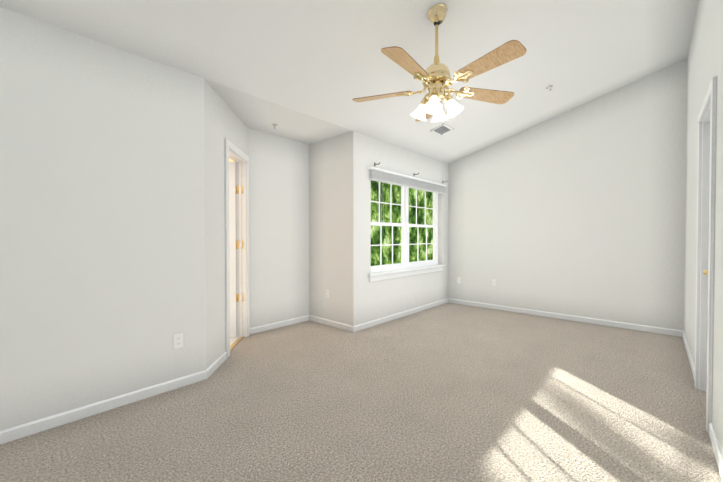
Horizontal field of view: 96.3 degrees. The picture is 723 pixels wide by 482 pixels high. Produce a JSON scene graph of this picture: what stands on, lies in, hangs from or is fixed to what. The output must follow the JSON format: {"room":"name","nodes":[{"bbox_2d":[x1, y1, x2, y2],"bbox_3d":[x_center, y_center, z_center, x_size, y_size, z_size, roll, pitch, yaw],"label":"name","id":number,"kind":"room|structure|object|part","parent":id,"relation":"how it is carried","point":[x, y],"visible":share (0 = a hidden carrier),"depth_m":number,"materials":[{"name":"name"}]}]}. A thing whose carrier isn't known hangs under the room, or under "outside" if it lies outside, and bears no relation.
{"room":"empty bedroom","nodes":[
{"label":"empty bedroom","id":0,"kind":"room"},
{"bbox_2d":[0,7,205,430],"bbox_3d":[-2.324,-0.520,1.555,0.120,3.320,3.000,1,1,42],"label":"wall","id":1,"kind":"structure","parent":0,"point":[102,222],"depth_m":2.11,"materials":[{"name":"paint"}]},
{"bbox_2d":[0,370,206,444],"bbox_3d":[-2.233,1.104,1.579,0.013,0.072,2.885,1,1,42],"label":"baseboard","id":2,"kind":"structure","parent":1,"relation":"attached to","point":[32,427],"depth_m":2.11,"materials":[{"name":"paint"}]},
{"bbox_2d":[173,333,182,348],"bbox_3d":[-1.407,0.768,2.489,0.007,0.115,0.070,1,1,42],"label":"electrical outlet","id":3,"kind":"object","parent":1,"relation":"attached to","point":[177,340],"visible":1,"depth_m":2.49,"materials":[{"name":"white plastic"}]},
{"bbox_2d":[204,79,248,368],"bbox_3d":[-1.359,-0.542,3.224,0.115,3.320,1.202,0,1,-3],"label":"wall","id":4,"kind":"structure","parent":0,"point":[222,120],"depth_m":2.87,"materials":[{"name":"paint"}]},
{"bbox_2d":[206,351,226,378],"bbox_3d":[-1.295,1.082,3.246,0.013,0.072,1.207,0,1,-3],"label":"baseboard","id":5,"kind":"structure","parent":4,"relation":"attached to","point":[216,364],"depth_m":2.83,"materials":[{"name":"paint"}]},
{"bbox_2d":[225,138,249,357],"bbox_3d":[-1.447,0.068,3.460,0.773,2.094,0.686,1,1,42],"label":"door frame","id":6,"kind":"structure","parent":4,"relation":"attached to","point":[237,247],"depth_m":3.70,"materials":[{"name":"paint"}]},
{"bbox_2d":[230,337,238,344],"bbox_3d":[-1.954,1.114,3.327,1.838,0.005,1.710,1,1,42],"label":"floor","id":7,"kind":"structure","parent":0,"point":[232,340],"depth_m":3.60,"materials":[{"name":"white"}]},
{"bbox_2d":[249,128,308,327],"bbox_3d":[-1.050,-0.555,4.227,0.120,3.320,1.070,1,1,42],"label":"wall","id":8,"kind":"structure","parent":0,"point":[279,219],"depth_m":4.13,"materials":[{"name":"paint"}]},
{"bbox_2d":[250,315,308,333],"bbox_3d":[-1.024,1.069,4.178,0.013,0.072,0.900,1,1,42],"label":"baseboard","id":9,"kind":"structure","parent":8,"relation":"attached to","point":[258,329],"depth_m":4.13,"materials":[{"name":"paint"}]},
{"bbox_2d":[309,133,346,323],"bbox_3d":[-0.461,-0.557,4.334,0.850,3.320,0.120,1,1,42],"label":"wall","id":10,"kind":"structure","parent":0,"point":[327,213],"depth_m":4.24,"materials":[{"name":"paint"}]},
{"bbox_2d":[309,315,352,331],"bbox_3d":[-0.412,1.069,4.221,0.864,0.072,0.013,1,1,42],"label":"baseboard","id":11,"kind":"structure","parent":10,"relation":"attached to","point":[339,325],"depth_m":4.19,"materials":[{"name":"paint"}]},
{"bbox_2d":[0,0,697,163],"bbox_3d":[-0.358,-1.843,2.658,5.550,1.056,7.660,1,1,42],"label":"ceiling","id":12,"kind":"structure","parent":0,"point":[305,71],"depth_m":2.81,"materials":[{"name":"paint"}]},
{"bbox_2d":[352,3,526,121],"bbox_3d":[0.542,-1.313,2.366,1.267,0.806,1.238,1,1,42],"label":"ceiling fan","id":13,"kind":"object","parent":12,"relation":"hanging from","point":[435,78],"visible":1,"depth_m":2.33,"materials":[{"name":"brown wood"}]},
{"bbox_3d":[0.156,-1.135,2.542,0.462,0.040,0.277,1,1,42],"label":"blade","id":14,"kind":"part","parent":13,"relation":"part of","materials":[{"name":"brown wood"}]},
{"bbox_3d":[0.307,-1.129,2.065,0.160,0.040,0.474,1,1,42],"label":"blade","id":15,"kind":"part","parent":13,"relation":"part of","materials":[{"name":"brown wood"}]},
{"bbox_3d":[0.431,-0.980,2.458,0.124,0.136,0.132,1,1,42],"label":"lamp shade","id":16,"kind":"part","parent":13,"relation":"part of","materials":[{"name":"white glass"}]},
{"bbox_3d":[0.569,-1.139,2.830,0.374,0.040,0.412,1,1,42],"label":"blade","id":17,"kind":"part","parent":13,"relation":"part of","materials":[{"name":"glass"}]},
{"bbox_3d":[0.476,-1.059,2.435,0.076,0.090,0.057,1,1,42],"label":"light arm","id":18,"kind":"part","parent":13,"relation":"part of"},
{"bbox_3d":[0.506,-0.977,2.280,0.132,0.136,0.124,1,1,42],"label":"lamp shade","id":19,"kind":"part","parent":13,"relation":"part of","materials":[{"name":"white glass"}]},
{"bbox_3d":[0.528,-1.057,2.324,0.057,0.090,0.076,1,1,42],"label":"light arm","id":20,"kind":"part","parent":13,"relation":"part of"},
{"bbox_3d":[0.558,-1.236,2.403,0.212,0.129,0.212,1,1,42],"label":"motor","id":21,"kind":"part","parent":13,"relation":"part of","materials":[{"name":"gold metal"}]},
{"bbox_3d":[0.609,-0.981,2.533,0.132,0.136,0.124,1,1,42],"label":"lamp shade","id":22,"kind":"part","parent":13,"relation":"part of","materials":[{"name":"white glass"}]},
{"bbox_3d":[0.639,-1.058,2.375,0.076,0.090,0.057,1,1,42],"label":"light arm","id":23,"kind":"part","parent":13,"relation":"part of"},
{"bbox_3d":[0.684,-0.978,2.355,0.124,0.136,0.132,1,1,42],"label":"lamp shade","id":24,"kind":"part","parent":13,"relation":"part of","materials":[{"name":"white glass"}]},
{"bbox_3d":[0.967,-1.135,2.520,0.328,0.040,0.442,1,1,42],"label":"blade","id":25,"kind":"part","parent":13,"relation":"part of","materials":[{"name":"brown wood"}]},
{"bbox_3d":[0.790,-1.129,2.051,0.473,0.040,0.220,1,1,42],"label":"blade","id":26,"kind":"part","parent":13,"relation":"part of","materials":[{"name":"brown wood"}]},
{"bbox_2d":[430,123,453,135],"bbox_3d":[1.079,-1.484,4.329,0.196,0.057,0.290,1,1,42],"label":"ceiling vent","id":27,"kind":"object","parent":12,"relation":"in","point":[442,129],"visible":0.98,"depth_m":4.32,"materials":[{"name":"metal"}]},
{"bbox_2d":[0,302,721,481],"bbox_3d":[-0.302,1.186,2.647,5.700,0.120,7.660,1,1,42],"label":"floor carpet","id":28,"kind":"object","parent":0,"point":[450,392],"visible":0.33,"depth_m":2.10,"materials":[{"name":"beige carpet"}]},
{"bbox_2d":[346,131,447,325],"bbox_3d":[0.714,-0.564,4.908,0.120,3.320,2.550,1,1,42],"label":"wall","id":29,"kind":"structure","parent":0,"point":[367,301],"depth_m":4.24,"materials":[{"name":"paint"}]},
{"bbox_2d":[353,298,447,331],"bbox_3d":[0.719,1.061,4.836,0.013,0.072,2.444,1,1,42],"label":"baseboard","id":30,"kind":"structure","parent":29,"relation":"attached to","point":[362,326],"depth_m":4.58,"materials":[{"name":"paint"}]},
{"bbox_2d":[368,162,447,281],"bbox_3d":[0.726,-0.257,4.888,0.249,1.545,2.000,1,1,42],"label":"window unit","id":31,"kind":"structure","parent":29,"relation":"in","point":[404,267],"depth_m":4.89,"materials":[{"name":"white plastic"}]},
{"bbox_3d":[0.665,-0.250,4.943,0.034,1.160,1.744,1,1,42],"label":"glass","id":32,"kind":"part","parent":31,"relation":"part of","materials":[{"name":"clear glass"}]},
{"bbox_3d":[0.665,-0.245,4.944,0.084,1.326,1.896,1,1,42],"label":"frame","id":33,"kind":"part","parent":31,"relation":"part of","materials":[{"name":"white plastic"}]},
{"bbox_3d":[0.736,0.465,4.889,0.125,0.102,2.000,1,1,42],"label":"sill","id":34,"kind":"part","parent":31,"relation":"part of","materials":[{"name":"paint"}]},
{"bbox_2d":[448,59,686,330],"bbox_3d":[2.675,-0.563,4.771,3.210,3.320,0.120,1,1,42],"label":"wall","id":35,"kind":"structure","parent":0,"point":[579,210],"depth_m":4.37,"materials":[{"name":"paint"}]},
{"bbox_2d":[448,298,682,336],"bbox_3d":[2.631,1.062,4.743,2.970,0.072,0.013,1,1,42],"label":"baseboard","id":36,"kind":"structure","parent":35,"relation":"attached to","point":[666,331],"depth_m":4.44,"materials":[{"name":"paint"}]},
{"bbox_2d":[684,0,722,455],"bbox_3d":[1.409,-0.514,1.074,0.120,3.320,7.300,1,1,42],"label":"wall","id":37,"kind":"structure","parent":0,"point":[705,61],"depth_m":2.32,"materials":[{"name":"paint"}]},
{"bbox_2d":[682,331,722,481],"bbox_3d":[1.360,1.109,1.140,0.013,0.072,7.060,1,1,42],"label":"baseboard","id":38,"kind":"structure","parent":37,"relation":"attached to","point":[716,448],"depth_m":1.79,"materials":[{"name":"paint"}]},
{"bbox_2d":[695,76,716,432],"bbox_3d":[2.370,0.087,2.155,0.142,2.090,0.826,1,1,42],"label":"door frame","id":39,"kind":"structure","parent":37,"relation":"attached to","point":[705,244],"depth_m":2.41,"materials":[{"name":"paint"}]},
{"label":"outside","id":40,"kind":"structure","parent":0,"visible":0},
{"bbox_2d":[371,180,432,265],"bbox_3d":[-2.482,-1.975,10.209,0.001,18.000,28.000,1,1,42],"label":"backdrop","id":41,"kind":"structure","parent":40,"point":[375,239],"depth_m":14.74,"materials":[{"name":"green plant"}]}
]}

